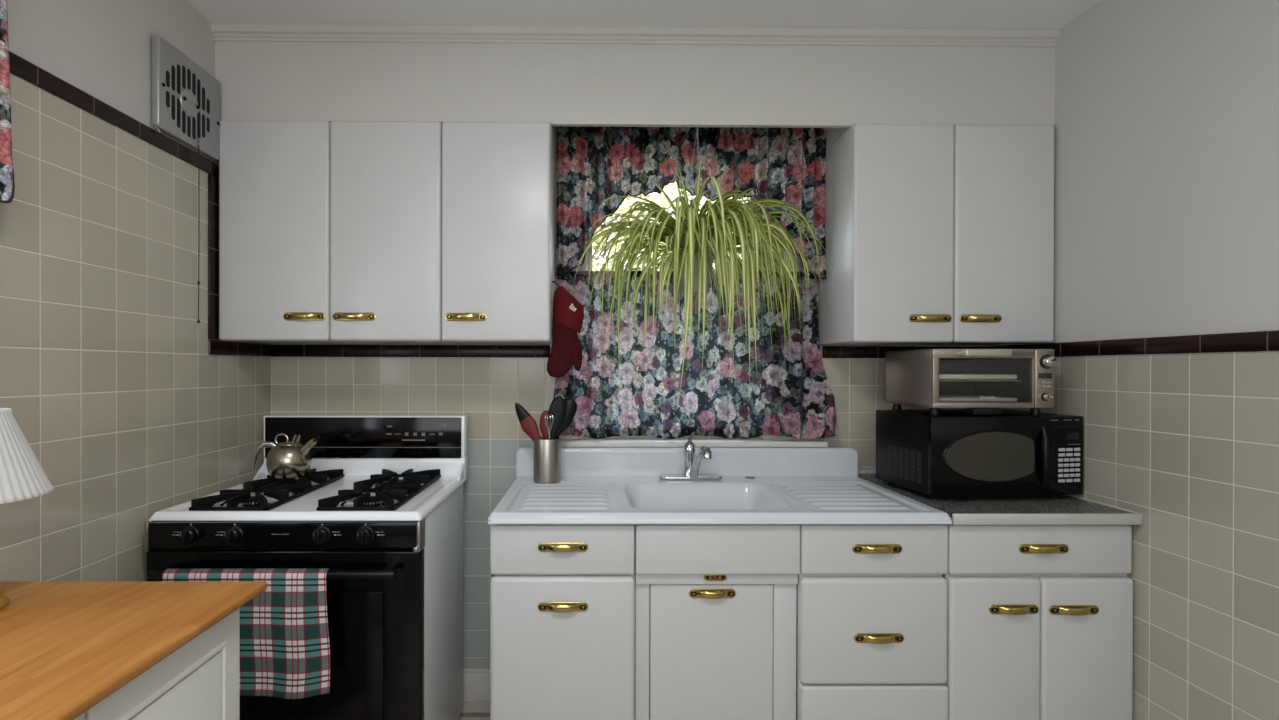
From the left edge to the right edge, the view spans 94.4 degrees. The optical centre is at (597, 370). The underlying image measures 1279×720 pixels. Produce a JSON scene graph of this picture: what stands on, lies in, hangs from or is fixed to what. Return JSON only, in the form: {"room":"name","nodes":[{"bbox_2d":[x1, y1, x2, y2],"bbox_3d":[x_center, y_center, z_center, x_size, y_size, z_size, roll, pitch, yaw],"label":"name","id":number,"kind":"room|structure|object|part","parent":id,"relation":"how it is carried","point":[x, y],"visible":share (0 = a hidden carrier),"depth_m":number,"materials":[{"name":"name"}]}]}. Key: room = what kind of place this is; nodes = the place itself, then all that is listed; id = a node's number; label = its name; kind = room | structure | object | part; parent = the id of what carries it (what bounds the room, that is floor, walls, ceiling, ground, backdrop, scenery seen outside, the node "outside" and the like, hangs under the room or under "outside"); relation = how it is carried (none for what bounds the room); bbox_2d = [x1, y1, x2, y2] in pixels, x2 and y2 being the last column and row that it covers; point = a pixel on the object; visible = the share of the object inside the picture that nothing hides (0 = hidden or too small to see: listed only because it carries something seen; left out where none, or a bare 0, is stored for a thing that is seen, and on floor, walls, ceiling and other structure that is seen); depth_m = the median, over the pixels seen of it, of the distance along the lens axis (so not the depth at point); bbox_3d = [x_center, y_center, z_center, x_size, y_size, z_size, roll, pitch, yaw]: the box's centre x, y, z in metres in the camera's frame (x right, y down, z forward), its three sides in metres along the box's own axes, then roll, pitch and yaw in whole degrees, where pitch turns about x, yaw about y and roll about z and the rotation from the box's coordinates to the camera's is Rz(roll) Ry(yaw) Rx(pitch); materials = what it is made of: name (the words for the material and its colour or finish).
{"room":"kitchen","nodes":[
{"label":"kitchen","id":0,"kind":"room"},
{"bbox_2d":[0,0,271,581],"bbox_3d":[-1.364,0.077,0.483,0.150,2.492,4.050,0,0,0],"label":"wall","id":1,"kind":"structure","parent":0,"point":[108,374],"depth_m":1.56,"materials":[{"name":"tile"}]},
{"bbox_2d":[0,0,14,202],"bbox_3d":[-1.229,-0.690,0.727,0.086,0.695,1.140,0,0,-3],"label":"curtain","id":2,"kind":"object","parent":1,"relation":"hanging from","point":[7,182],"visible":1,"depth_m":1.22,"materials":[{"name":"fabric"}]},
{"bbox_2d":[9,51,218,176],"bbox_3d":[-1.287,-0.675,0.237,0.020,0.045,3.562,0,0,0],"label":"tile trim","id":3,"kind":"structure","parent":1,"relation":"attached to","point":[20,67],"depth_m":1.54,"materials":[{"name":"tile"}]},
{"bbox_2d":[152,35,219,322],"bbox_3d":[-1.281,-0.566,1.862,0.044,0.830,0.285,0,0,0],"label":"exhaust fan","id":4,"kind":"object","parent":1,"relation":"attached to","point":[185,97],"visible":1,"depth_m":1.83,"materials":[{"name":"grey paint"}]},
{"bbox_3d":[-1.291,-0.846,1.861,0.024,0.270,0.285,0,0,0],"label":"plate","id":5,"kind":"part","parent":4,"relation":"part of","materials":[{"name":"grey paint"}]},
{"bbox_3d":[-1.279,-0.447,1.892,0.008,0.592,0.008,0,0,0],"label":"pull chain","id":6,"kind":"part","parent":4,"relation":"part of","materials":[{"name":"metal"}]},
{"bbox_2d":[208,174,218,340],"bbox_3d":[-1.301,-0.380,1.994,0.016,0.557,0.049,0,0,0],"label":"tile border","id":7,"kind":"structure","parent":1,"relation":"attached to","point":[213,181],"depth_m":1.99,"materials":[{"name":"black tile"}]},
{"bbox_2d":[208,340,271,356],"bbox_3d":[-1.303,-0.079,2.164,0.016,0.048,0.387,0,0,0],"label":"tile trim","id":8,"kind":"structure","parent":1,"relation":"attached to","point":[214,347],"depth_m":2.13,"materials":[{"name":"tile"}]},
{"bbox_2d":[459,701,489,719],"bbox_3d":[0.145,1.377,0.425,3.273,0.100,4.300,0,0,0],"label":"floor","id":9,"kind":"structure","parent":0,"point":[472,710],"depth_m":2.29,"materials":[{"name":"tile"}]},
{"bbox_2d":[74,608,239,719],"bbox_3d":[-0.972,0.877,0.456,0.629,0.895,1.285,0,0,0],"label":"base cabinet","id":10,"kind":"object","parent":9,"relation":"on","point":[200,680],"visible":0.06,"depth_m":0.96,"materials":[{"name":"white wood"}]},
{"bbox_3d":[-0.671,0.827,0.602,0.020,0.785,0.328,0,0,0],"label":"door","id":11,"kind":"part","parent":10,"relation":"part of","materials":[{"name":"white wood"}]},
{"bbox_2d":[0,581,266,719],"bbox_3d":[-0.962,0.419,0.465,0.652,0.018,1.365,0,0,0],"label":"countertop","id":12,"kind":"structure","parent":10,"relation":"on","point":[66,647],"depth_m":0.92,"materials":[{"name":"brown wood"}]},
{"bbox_2d":[0,408,52,609],"bbox_3d":[-1.062,0.233,0.996,0.212,0.350,0.212,0,0,0],"label":"table lamp","id":13,"kind":"object","parent":12,"relation":"on","point":[22,476],"visible":1,"depth_m":1.00,"materials":[{"name":"white fabric"}]},
{"bbox_3d":[-1.062,0.141,0.996,0.212,0.149,0.212,0,0,0],"label":"lamp shade","id":14,"kind":"part","parent":13,"relation":"part of","materials":[{"name":"white fabric"}]},
{"bbox_3d":[-0.663,0.827,0.936,0.003,0.692,0.244,0,0,0],"label":"panel moulding","id":15,"kind":"part","parent":10,"relation":"part of","materials":[{"name":"white wood"}]},
{"bbox_2d":[145,415,467,719],"bbox_3d":[-0.889,0.746,1.951,0.773,1.146,0.717,0,0,0],"label":"gas range","id":16,"kind":"object","parent":9,"relation":"on","point":[378,505],"visible":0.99,"depth_m":1.68,"materials":[{"name":"black metal"}]},
{"bbox_3d":[-1.139,0.459,1.637,0.049,0.049,0.031,0,0,0],"label":"knob","id":17,"kind":"part","parent":16,"relation":"part of","materials":[{"name":"black plastic"}]},
{"bbox_3d":[-1.017,0.459,1.639,0.049,0.049,0.031,0,0,0],"label":"knob","id":18,"kind":"part","parent":16,"relation":"part of","materials":[{"name":"black plastic"}]},
{"bbox_3d":[-1.066,0.406,1.826,0.176,0.024,0.176,0,0,0],"label":"burner","id":19,"kind":"part","parent":16,"relation":"part of","materials":[{"name":"black metal"}]},
{"bbox_2d":[162,568,329,698],"bbox_3d":[-0.949,0.708,1.595,0.452,0.340,0.051,0,0,0],"label":"dish towel","id":20,"kind":"object","parent":16,"relation":"hanging from","point":[285,645],"visible":0.58,"depth_m":1.58,"materials":[{"name":"fabric"}]},
{"bbox_3d":[-0.883,0.553,1.628,0.663,0.020,0.073,0,0,0],"label":"handle","id":21,"kind":"part","parent":16,"relation":"part of","materials":[{"name":"black plastic"}]},
{"bbox_2d":[172,524,383,535],"bbox_3d":[-0.895,0.446,1.655,0.593,0.032,0.001,0,0,0],"label":"print","id":22,"kind":"object","parent":16,"relation":"attached to","point":[198,529],"depth_m":1.65},
{"bbox_3d":[-0.884,0.462,1.681,0.749,0.072,0.052,0,0,0],"label":"control panel","id":23,"kind":"part","parent":16,"relation":"part of","materials":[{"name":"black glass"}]},
{"bbox_3d":[-0.887,0.814,1.686,0.772,0.612,0.043,0,0,0],"label":"oven door","id":24,"kind":"part","parent":16,"relation":"part of","materials":[{"name":"black glass"}]},
{"bbox_2d":[251,433,319,478],"bbox_3d":[-1.082,0.292,2.047,0.182,0.150,0.157,0,0,-40],"label":"kettle","id":25,"kind":"object","parent":16,"relation":"on","point":[287,459],"visible":1,"depth_m":2.02,"materials":[{"name":"metal"}]},
{"bbox_3d":[-1.157,0.293,2.052,0.088,0.093,0.011,0,0,-8],"label":"handle","id":26,"kind":"part","parent":25,"relation":"part of","materials":[{"name":"silver metal"}]},
{"bbox_3d":[-1.077,0.252,2.061,0.070,0.011,0.070,0,0,0],"label":"lid","id":27,"kind":"part","parent":25,"relation":"part of","materials":[{"name":"metal"}]},
{"bbox_3d":[-1.019,0.276,2.051,0.058,0.058,0.040,0,0,0],"label":"spout","id":28,"kind":"part","parent":25,"relation":"part of","materials":[{"name":"metal"}]},
{"bbox_3d":[-1.069,0.405,2.106,0.176,0.024,0.176,0,0,0],"label":"burner","id":29,"kind":"part","parent":16,"relation":"part of","materials":[{"name":"black metal"}]},
{"bbox_2d":[149,476,464,520],"bbox_3d":[-0.889,0.413,1.961,0.767,0.022,0.577,0,0,0],"label":"cooktop","id":30,"kind":"object","parent":16,"relation":"in","point":[419,503],"depth_m":1.76,"materials":[{"name":"metal"}]},
{"bbox_3d":[-0.887,0.805,1.663,0.567,0.370,0.010,0,0,0],"label":"door glass","id":31,"kind":"part","parent":16,"relation":"part of","materials":[{"name":"black glass"}]},
{"bbox_3d":[-0.773,0.460,1.641,0.049,0.049,0.031,0,0,0],"label":"knob","id":32,"kind":"part","parent":16,"relation":"part of","materials":[{"name":"black plastic"}]},
{"bbox_3d":[-0.891,0.255,2.244,0.743,0.155,0.007,0,0,0],"label":"glass panel","id":33,"kind":"part","parent":16,"relation":"part of","materials":[{"name":"black glass"}]},
{"bbox_3d":[-0.652,0.460,1.642,0.049,0.049,0.031,0,0,0],"label":"knob","id":34,"kind":"part","parent":16,"relation":"part of","materials":[{"name":"black plastic"}]},
{"bbox_3d":[-0.701,0.407,1.829,0.176,0.024,0.176,0,0,0],"label":"burner","id":35,"kind":"part","parent":16,"relation":"part of","materials":[{"name":"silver metal"}]},
{"bbox_3d":[-0.704,0.406,2.110,0.176,0.024,0.176,0,0,0],"label":"burner","id":36,"kind":"part","parent":16,"relation":"part of","materials":[{"name":"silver metal"}]},
{"bbox_2d":[386,423,446,440],"bbox_3d":[-0.661,0.232,2.242,0.284,0.069,0.002,0,0,0],"label":"print","id":37,"kind":"object","parent":16,"relation":"attached to","point":[394,431],"depth_m":2.24},
{"bbox_2d":[490,524,947,719],"bbox_3d":[0.352,0.881,2.017,1.336,0.882,0.656,0,0,0],"label":"base cabinet","id":38,"kind":"object","parent":9,"relation":"on","point":[588,621],"visible":0.97,"depth_m":1.72,"materials":[{"name":"white metal"}]},
{"bbox_3d":[-0.103,0.520,1.720,0.420,0.145,0.019,0,0,0],"label":"drawer","id":39,"kind":"part","parent":38,"relation":"part of","materials":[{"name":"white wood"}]},
{"bbox_3d":[-0.103,0.908,1.719,0.420,0.618,0.023,0,0,0],"label":"door","id":40,"kind":"part","parent":38,"relation":"part of","materials":[{"name":"white wood"}]},
{"bbox_3d":[-0.101,0.511,1.699,0.146,0.028,0.022,0,0,0],"label":"handle","id":41,"kind":"part","parent":38,"relation":"part of","materials":[{"name":"gold metal"}]},
{"bbox_3d":[-0.101,0.682,1.696,0.146,0.028,0.022,0,0,0],"label":"handle","id":42,"kind":"part","parent":38,"relation":"part of","materials":[{"name":"gold metal"}]},
{"bbox_3d":[0.335,0.923,1.747,0.362,0.588,0.018,0,0,0],"label":"door","id":43,"kind":"part","parent":38,"relation":"part of","materials":[{"name":"white wood"}]},
{"bbox_3d":[0.337,0.655,1.726,0.138,0.028,0.022,0,0,0],"label":"handle","id":44,"kind":"part","parent":38,"relation":"part of","materials":[{"name":"gold metal"}]},
{"bbox_3d":[0.349,0.611,1.742,0.477,0.030,0.026,0,0,0],"label":"rail","id":45,"kind":"part","parent":38,"relation":"part of","materials":[{"name":"white ceramic"}]},
{"bbox_3d":[0.350,0.521,1.734,0.480,0.145,0.041,0,0,0],"label":"false drawer","id":46,"kind":"part","parent":38,"relation":"part of","materials":[{"name":"white ceramic"}]},
{"bbox_2d":[488,446,951,523],"bbox_3d":[0.350,0.447,2.029,1.334,0.292,0.669,0,0,0],"label":"sink","id":47,"kind":"object","parent":38,"relation":"on","point":[597,485],"visible":0.8,"depth_m":2.12,"materials":[{"name":"white ceramic"}]},
{"bbox_2d":[533,437,560,483],"bbox_3d":[-0.187,0.328,2.179,0.101,0.158,0.101,0,0,0],"label":"utensil canister","id":48,"kind":"object","parent":47,"relation":"on","point":[546,453],"visible":0.87,"depth_m":2.14,"materials":[{"name":"metal"}]},
{"bbox_2d":[515,402,540,441],"bbox_3d":[-0.242,0.256,2.167,0.124,0.280,0.017,0,0,-9],"label":"spatula","id":49,"kind":"object","parent":48,"relation":"in","point":[528,424],"visible":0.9,"depth_m":2.16,"materials":[{"name":"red plastic"}]},
{"bbox_2d":[540,410,548,439],"bbox_3d":[-0.191,0.270,2.183,0.048,0.250,0.014,0,0,0],"label":"scraper","id":50,"kind":"object","parent":48,"relation":"in","point":[543,428],"visible":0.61,"depth_m":2.18,"materials":[{"name":"red plastic"}]},
{"bbox_2d":[545,414,553,439],"bbox_3d":[-0.177,0.278,2.152,0.034,0.237,0.035,0,0,0],"label":"whisk","id":51,"kind":"object","parent":48,"relation":"in","point":[548,429],"visible":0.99,"depth_m":2.15,"materials":[{"name":"silver metal"}]},
{"bbox_2d":[547,396,565,439],"bbox_3d":[-0.153,0.244,2.162,0.073,0.304,0.021,0,0,5],"label":"spoon","id":52,"kind":"object","parent":48,"relation":"in","point":[557,408],"visible":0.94,"depth_m":2.15,"materials":[{"name":"black plastic"}]},
{"bbox_2d":[555,398,576,438],"bbox_3d":[-0.136,0.249,2.199,0.119,0.294,0.028,0,0,0],"label":"ladle","id":53,"kind":"object","parent":48,"relation":"in","point":[571,405],"visible":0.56,"depth_m":2.19,"materials":[{"name":"black plastic"}]},
{"bbox_2d":[659,432,721,479],"bbox_3d":[0.362,0.321,2.215,0.225,0.173,0.176,0,0,41],"label":"faucet","id":54,"kind":"object","parent":47,"relation":"on","point":[692,462],"visible":1,"depth_m":2.20,"materials":[{"name":"silver metal"}]},
{"bbox_3d":[0.349,0.401,2.225,0.238,0.013,0.056,0,0,0],"label":"plate","id":55,"kind":"part","parent":54,"relation":"part of","materials":[{"name":"silver metal"}]},
{"bbox_3d":[0.355,0.257,2.238,0.017,0.046,0.048,0,0,35],"label":"lever","id":56,"kind":"part","parent":54,"relation":"part of","materials":[{"name":"silver metal"}]},
{"bbox_3d":[0.373,0.338,2.155,0.037,0.133,0.150,0,0,-17],"label":"spout","id":57,"kind":"part","parent":54,"relation":"part of","materials":[{"name":"silver metal"}]},
{"bbox_2d":[488,476,951,523],"bbox_3d":[0.350,0.496,1.990,1.334,0.175,0.591,0,0,0],"label":"basin","id":58,"kind":"object","parent":47,"relation":"in","point":[573,499],"depth_m":1.90,"materials":[{"name":"white ceramic"}]},
{"bbox_3d":[0.807,1.070,1.727,0.430,0.298,0.023,0,0,0],"label":"drawer","id":59,"kind":"part","parent":38,"relation":"part of","materials":[{"name":"white wood"}]},
{"bbox_3d":[0.807,0.761,1.726,0.430,0.310,0.023,0,0,0],"label":"drawer","id":60,"kind":"part","parent":38,"relation":"part of","materials":[{"name":"white ceramic"}]},
{"bbox_3d":[0.808,0.522,1.727,0.430,0.145,0.019,0,0,0],"label":"drawer","id":61,"kind":"part","parent":38,"relation":"part of","materials":[{"name":"white ceramic"}]},
{"bbox_3d":[0.812,0.518,1.707,0.146,0.028,0.022,0,0,0],"label":"handle","id":62,"kind":"part","parent":38,"relation":"part of","materials":[{"name":"gold metal"}]},
{"bbox_3d":[0.816,0.776,1.704,0.146,0.028,0.022,0,0,0],"label":"handle","id":63,"kind":"part","parent":38,"relation":"part of","materials":[{"name":"gold metal"}]},
{"bbox_2d":[944,524,1132,719],"bbox_3d":[1.293,0.884,2.030,0.542,0.880,0.666,0,0,0],"label":"base cabinet","id":64,"kind":"object","parent":9,"relation":"on","point":[1040,617],"visible":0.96,"depth_m":1.72,"materials":[{"name":"white metal"}]},
{"bbox_3d":[1.159,0.913,1.730,0.268,0.614,0.023,0,0,0],"label":"door","id":65,"kind":"part","parent":64,"relation":"part of","materials":[{"name":"white wood"}]},
{"bbox_2d":[858,469,1141,524],"bbox_3d":[1.295,0.421,2.041,0.548,0.044,0.680,0,0,0],"label":"countertop","id":66,"kind":"structure","parent":64,"relation":"on","point":[1064,509],"depth_m":1.76,"materials":[{"name":"laminate"}]},
{"bbox_2d":[876,409,1082,497],"bbox_3d":[1.292,0.278,2.016,0.515,0.266,0.357,0,0,-5],"label":"microwave","id":67,"kind":"object","parent":66,"relation":"on","point":[951,453],"visible":1,"depth_m":1.86,"materials":[{"name":"black plastic"}]},
{"bbox_2d":[885,349,1056,415],"bbox_3d":[1.260,0.038,2.006,0.390,0.215,0.369,0,0,0],"label":"toaster oven","id":68,"kind":"object","parent":67,"relation":"on","point":[980,381],"visible":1,"depth_m":1.93,"materials":[{"name":"metal"}]},
{"bbox_2d":[939,395,1016,401],"bbox_3d":[1.217,0.094,2.027,0.277,0.014,0.245,0,0,0],"label":"drip tray","id":69,"kind":"object","parent":68,"relation":"on","point":[942,398],"depth_m":1.91,"materials":[{"name":"metal"}]},
{"bbox_3d":[1.229,0.025,1.885,0.326,0.189,0.013,0,0,0],"label":"door","id":70,"kind":"part","parent":68,"relation":"part of","materials":[{"name":"glass"}]},
{"bbox_3d":[1.208,-0.055,1.850,0.144,0.024,0.059,0,0,0],"label":"handle","id":71,"kind":"part","parent":68,"relation":"part of","materials":[{"name":"metal"}]},
{"bbox_3d":[1.425,0.026,1.887,0.063,0.189,0.013,0,0,0],"label":"control panel","id":72,"kind":"part","parent":68,"relation":"part of","materials":[{"name":"metal"}]},
{"bbox_3d":[1.239,0.271,1.869,0.384,0.252,0.034,0,0,-5],"label":"door","id":73,"kind":"part","parent":67,"relation":"part of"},
{"bbox_3d":[1.407,0.271,1.860,0.018,0.186,0.028,0,0,-5],"label":"handle","id":74,"kind":"part","parent":67,"relation":"part of","materials":[{"name":"black plastic"}]},
{"bbox_3d":[1.496,0.272,1.893,0.128,0.252,0.029,0,0,-5],"label":"control panel","id":75,"kind":"part","parent":67,"relation":"part of","materials":[{"name":"black plastic"}]},
{"bbox_2d":[1049,420,1080,444],"bbox_3d":[1.485,0.196,1.884,0.118,0.080,0.010,0,0,-9],"label":"display","id":76,"kind":"object","parent":67,"relation":"on","point":[1061,432],"depth_m":1.88,"materials":[{"name":"black glass"}]},
{"bbox_3d":[1.209,0.694,1.707,0.146,0.028,0.022,0,0,0],"label":"handle","id":77,"kind":"part","parent":64,"relation":"part of","materials":[{"name":"gold metal"}]},
{"bbox_3d":[1.295,0.523,1.731,0.537,0.145,0.019,0,0,0],"label":"drawer","id":78,"kind":"part","parent":64,"relation":"part of","materials":[{"name":"white ceramic"}]},
{"bbox_3d":[1.300,0.519,1.711,0.146,0.028,0.022,0,0,0],"label":"handle","id":79,"kind":"part","parent":64,"relation":"part of","materials":[{"name":"gold metal"}]},
{"bbox_3d":[1.385,0.696,1.708,0.146,0.028,0.022,0,0,0],"label":"handle","id":80,"kind":"part","parent":64,"relation":"part of","materials":[{"name":"gold metal"}]},
{"bbox_3d":[1.431,0.913,1.732,0.271,0.614,0.023,0,0,0],"label":"door","id":81,"kind":"part","parent":64,"relation":"part of","materials":[{"name":"white wood"}]},
{"bbox_2d":[271,253,984,667],"bbox_3d":[0.131,0.074,2.446,2.873,2.492,0.150,0,0,0],"label":"wall","id":82,"kind":"structure","parent":0,"point":[486,390],"depth_m":2.37,"materials":[{"name":"tile"}]},
{"bbox_2d":[219,120,460,343],"bbox_3d":[-0.913,-0.478,2.160,0.754,0.751,0.357,0,0,0],"label":"upper cabinet","id":83,"kind":"object","parent":82,"relation":"attached to","point":[330,232],"visible":0.98,"depth_m":2.00,"materials":[{"name":"white metal"}]},
{"bbox_3d":[-1.101,-0.477,2.011,0.374,0.749,0.018,0,0,0],"label":"door","id":84,"kind":"part","parent":83,"relation":"part of","materials":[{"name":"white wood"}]},
{"bbox_3d":[-0.995,-0.184,1.993,0.142,0.028,0.022,0,0,0],"label":"handle","id":85,"kind":"part","parent":83,"relation":"part of","materials":[{"name":"gold metal"}]},
{"bbox_3d":[-0.826,-0.184,1.994,0.148,0.028,0.022,0,0,0],"label":"handle","id":86,"kind":"part","parent":83,"relation":"part of","materials":[{"name":"gold metal"}]},
{"bbox_3d":[-0.724,-0.476,2.014,0.376,0.749,0.018,0,0,0],"label":"door","id":87,"kind":"part","parent":83,"relation":"part of","materials":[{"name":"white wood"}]},
{"bbox_2d":[463,668,489,700],"bbox_3d":[-0.815,1.255,2.357,0.985,0.127,0.020,0,0,0],"label":"baseboard","id":88,"kind":"structure","parent":82,"relation":"attached to","point":[476,681],"depth_m":2.35,"materials":[{"name":"paint"}]},
{"bbox_2d":[442,122,555,343],"bbox_3d":[-0.349,-0.477,2.165,0.372,0.751,0.357,0,0,0],"label":"upper cabinet","id":89,"kind":"object","parent":82,"relation":"attached to","point":[499,178],"visible":0.98,"depth_m":2.01,"materials":[{"name":"white metal"}]},
{"bbox_3d":[-0.447,-0.183,1.998,0.142,0.028,0.022,0,0,0],"label":"handle","id":90,"kind":"part","parent":89,"relation":"part of","materials":[{"name":"gold metal"}]},
{"bbox_2d":[547,281,583,376],"bbox_3d":[-0.114,-0.146,2.082,0.132,0.340,0.053,0,0,0],"label":"oven mitt","id":91,"kind":"object","parent":89,"relation":"hanging from","point":[568,313],"visible":1,"depth_m":2.06,"materials":[{"name":"red fabric"}]},
{"bbox_2d":[272,345,985,357],"bbox_3d":[0.132,-0.076,2.370,2.873,0.048,0.016,0,0,0],"label":"tile trim","id":92,"kind":"structure","parent":82,"relation":"attached to","point":[277,350],"depth_m":2.36,"materials":[{"name":"tile"}]},
{"bbox_2d":[516,446,857,476],"bbox_3d":[0.348,0.358,2.324,1.334,0.116,0.078,0,0,0],"label":"backsplash","id":93,"kind":"structure","parent":82,"relation":"attached to","point":[830,460],"depth_m":2.29,"materials":[{"name":"white ceramic"}]},
{"bbox_2d":[550,196,827,446],"bbox_3d":[0.348,-0.344,2.403,1.105,1.350,0.215,0,0,0],"label":"window","id":94,"kind":"structure","parent":82,"relation":"in","point":[567,440],"depth_m":2.30,"materials":[{"name":"paint"}]},
{"bbox_3d":[0.309,-0.332,2.416,0.703,1.135,0.050,0,0,0],"label":"sash","id":95,"kind":"part","parent":94,"relation":"part of","materials":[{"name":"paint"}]},
{"bbox_3d":[0.347,0.303,2.336,1.105,0.055,0.075,0,0,0],"label":"sill","id":96,"kind":"part","parent":94,"relation":"part of","materials":[{"name":"paint"}]},
{"bbox_2d":[553,270,837,438],"bbox_3d":[0.382,-0.064,2.308,1.116,0.654,0.087,0,0,0],"label":"cafe curtain","id":97,"kind":"object","parent":94,"relation":"hanging from","point":[792,396],"visible":0.8,"depth_m":2.31,"materials":[{"name":"fabric"}]},
{"bbox_2d":[818,124,1053,344],"bbox_3d":[1.222,-0.473,2.178,0.695,0.751,0.357,0,0,0],"label":"upper cabinet","id":98,"kind":"object","parent":82,"relation":"attached to","point":[936,234],"visible":0.98,"depth_m":2.02,"materials":[{"name":"white wood"}]},
{"bbox_3d":[1.050,-0.472,2.029,0.346,0.749,0.018,0,0,0],"label":"door","id":99,"kind":"part","parent":98,"relation":"part of","materials":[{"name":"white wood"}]},
{"bbox_3d":[1.137,-0.179,2.011,0.148,0.028,0.022,0,0,0],"label":"handle","id":100,"kind":"part","parent":98,"relation":"part of","materials":[{"name":"gold metal"}]},
{"bbox_3d":[1.311,-0.179,2.013,0.145,0.028,0.022,0,0,0],"label":"handle","id":101,"kind":"part","parent":98,"relation":"part of","materials":[{"name":"gold metal"}]},
{"bbox_3d":[1.398,-0.471,2.032,0.344,0.749,0.018,0,0,0],"label":"door","id":102,"kind":"part","parent":98,"relation":"part of","materials":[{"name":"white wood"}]},
{"bbox_2d":[186,0,1099,28],"bbox_3d":[0.151,-1.215,0.416,3.273,0.100,4.300,0,0,0],"label":"ceiling","id":103,"kind":"structure","parent":0,"point":[1053,14],"depth_m":1.93,"materials":[{"name":"paint"}]},
{"bbox_2d":[215,42,1054,149],"bbox_3d":[0.135,-1.009,2.202,2.889,0.324,0.346,0,0,0],"label":"soffit","id":104,"kind":"structure","parent":103,"relation":"attached to","point":[835,89],"depth_m":2.03,"materials":[{"name":"paint"}]},
{"bbox_2d":[210,22,1060,46],"bbox_3d":[0.137,-1.146,2.015,2.889,0.050,0.026,0,0,0],"label":"trim","id":105,"kind":"structure","parent":104,"relation":"attached to","point":[222,32],"depth_m":2.01,"materials":[{"name":"paint"}]},
{"bbox_2d":[556,126,826,278],"bbox_3d":[0.356,-0.665,2.270,1.039,0.628,0.065,0,0,0],"label":"curtain valance","id":106,"kind":"object","parent":104,"relation":"hanging from","point":[594,165],"visible":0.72,"depth_m":2.27,"materials":[{"name":"fabric"}]},
{"bbox_2d":[574,127,833,396],"bbox_3d":[0.367,-0.397,1.977,0.909,0.974,0.574,0,0,0],"label":"spider plant","id":107,"kind":"object","parent":104,"relation":"hanging from","point":[695,239],"visible":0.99,"depth_m":1.93,"materials":[{"name":"green plant"}]},
{"bbox_3d":[0.346,-0.349,2.136,0.154,0.141,0.154,0,0,0],"label":"pot","id":108,"kind":"part","parent":107,"relation":"part of","materials":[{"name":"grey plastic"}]},
{"bbox_2d":[985,0,1278,719],"bbox_3d":[1.659,0.084,0.508,0.150,2.492,4.050,0,0,0],"label":"wall","id":109,"kind":"structure","parent":0,"point":[1166,128],"depth_m":1.60,"materials":[{"name":"paint"}]},
{"bbox_2d":[986,330,1278,356],"bbox_3d":[1.587,-0.066,0.432,0.020,0.048,3.900,0,0,0],"label":"tile trim","id":110,"kind":"structure","parent":109,"relation":"attached to","point":[1257,341],"depth_m":1.62,"materials":[{"name":"tile"}]},
{"label":"outside","id":111,"kind":"structure","parent":0,"visible":0},
{"bbox_3d":[0.081,2.376,15.079,27.000,0.200,24.600,0,0,0],"label":"ground","id":112,"kind":"structure","parent":111,"visible":0},
{"bbox_2d":[592,183,680,270],"bbox_3d":[-0.330,-0.171,5.964,2.703,4.968,2.442,0,0,-33],"label":"tree","id":113,"kind":"object","parent":112,"relation":"on","point":[628,202],"visible":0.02,"depth_m":5.68,"materials":[{"name":"green plant"}]},
{"bbox_2d":[610,182,747,270],"bbox_3d":[1.954,-0.607,8.982,3.530,5.828,3.031,0,0,26],"label":"tree","id":114,"kind":"object","parent":112,"relation":"on","point":[674,183],"visible":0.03,"depth_m":8.76,"materials":[{"name":"green plant"}]}
]}

